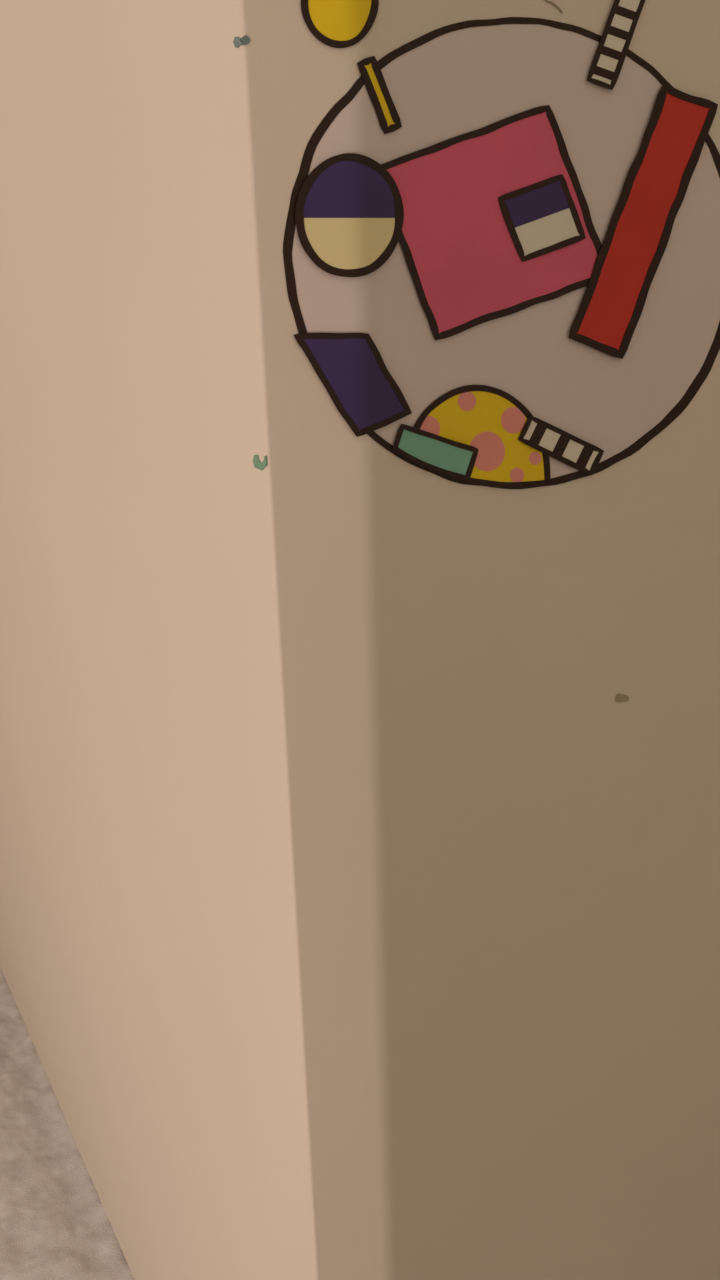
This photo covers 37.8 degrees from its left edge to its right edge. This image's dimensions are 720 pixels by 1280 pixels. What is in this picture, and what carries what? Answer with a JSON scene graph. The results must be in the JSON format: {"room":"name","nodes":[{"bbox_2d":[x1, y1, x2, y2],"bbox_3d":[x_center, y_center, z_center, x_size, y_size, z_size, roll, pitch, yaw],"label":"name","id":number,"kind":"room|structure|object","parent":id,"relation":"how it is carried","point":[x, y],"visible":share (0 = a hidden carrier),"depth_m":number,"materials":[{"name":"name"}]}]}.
{"room":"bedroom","nodes":[
{"label":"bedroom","id":0,"kind":"room"},
{"bbox_2d":[0,968,133,1279],"bbox_3d":[0.563,1.383,0.553,5.600,0.028,6.800,-13,23,-28],"label":"floor","id":1,"kind":"structure","parent":0,"point":[55,1224],"depth_m":1.83,"materials":[{"name":"carpet"}]},
{"bbox_2d":[0,0,316,1279],"bbox_3d":[-0.669,-0.328,1.778,0.100,2.450,2.599,-13,23,-28],"label":"wall","id":2,"kind":"structure","parent":0,"point":[149,960],"depth_m":0.93,"materials":[{"name":"beige paint"}]},
{"bbox_2d":[233,35,249,47],"bbox_3d":[-0.064,-0.323,0.568,0.005,0.006,0.012,-13,23,-28],"label":"paint fleck","id":3,"kind":"object","parent":2,"relation":"attached to","point":[244,40],"visible":1,"depth_m":0.56,"materials":[{"name":"paint"}]},
{"bbox_2d":[253,455,266,469],"bbox_3d":[-0.062,-0.110,0.648,0.001,0.010,0.019,-13,23,-28],"label":"paint fleck","id":4,"kind":"object","parent":2,"relation":"attached to","point":[257,463],"visible":1,"depth_m":0.65,"materials":[{"name":"green paint"}]},
{"bbox_2d":[241,0,719,1279],"bbox_3d":[1.018,-0.171,1.197,2.399,2.450,0.100,-10,22,-22],"label":"wall","id":5,"kind":"structure","parent":0,"point":[506,868],"depth_m":0.80,"materials":[{"name":"beige paint"}]},
{"bbox_2d":[283,0,719,488],"bbox_3d":[0.112,-0.250,0.671,0.344,0.309,0.003,-10,22,-22],"label":"wall mural","id":6,"kind":"object","parent":5,"relation":"attached to","point":[501,243],"visible":1,"depth_m":0.66,"materials":[{"name":"multicoloured paint"}]},
{"bbox_2d":[420,416,439,434],"bbox_3d":[0.044,-0.137,0.677,0.016,0.015,0.001,-10,22,-22],"label":"dot","id":7,"kind":"object","parent":6,"relation":"on","point":[429,425],"depth_m":0.68,"materials":[{"name":"paint"}]},
{"bbox_2d":[458,392,475,410],"bbox_3d":[0.070,-0.155,0.683,0.013,0.013,0.001,-10,22,-22],"label":"dot","id":8,"kind":"object","parent":6,"relation":"on","point":[466,400],"depth_m":0.68,"materials":[{"name":"paint"}]},
{"bbox_2d":[470,431,504,470],"bbox_3d":[0.085,-0.126,0.701,0.028,0.026,0.001,-10,22,-22],"label":"dot","id":9,"kind":"object","parent":6,"relation":"attached to","point":[487,448],"depth_m":0.70,"materials":[{"name":"paint"}]},
{"bbox_2d":[501,407,524,432],"bbox_3d":[0.102,-0.147,0.702,0.019,0.018,0.001,-10,22,-22],"label":"dot","id":10,"kind":"object","parent":6,"relation":"attached to","point":[512,418],"depth_m":0.70,"materials":[{"name":"paint"}]},
{"bbox_2d":[510,468,523,481],"bbox_3d":[0.107,-0.112,0.716,0.011,0.011,0.001,-10,22,-22],"label":"dot","id":11,"kind":"object","parent":6,"relation":"attached to","point":[516,474],"depth_m":0.72,"materials":[{"name":"paint"}]},
{"bbox_2d":[529,452,540,464],"bbox_3d":[0.120,-0.124,0.718,0.010,0.009,0.001,-10,22,-22],"label":"dot","id":12,"kind":"object","parent":6,"relation":"on","point":[534,457],"depth_m":0.72,"materials":[{"name":"paint"}]},
{"bbox_2d":[545,0,562,12],"bbox_3d":[0.115,-0.381,0.628,0.016,0.010,0.001,-10,22,-23],"label":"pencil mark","id":13,"kind":"object","parent":5,"relation":"attached to","point":[553,3],"visible":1,"depth_m":0.63,"materials":[{"name":"grey"}]},
{"bbox_2d":[614,694,628,701],"bbox_3d":[0.204,0.045,0.819,0.014,0.008,0.001,-10,22,-22],"label":"scuff mark","id":14,"kind":"object","parent":5,"relation":"attached to","point":[619,697],"visible":1,"depth_m":0.82,"materials":[{"name":"brown"}]}
]}

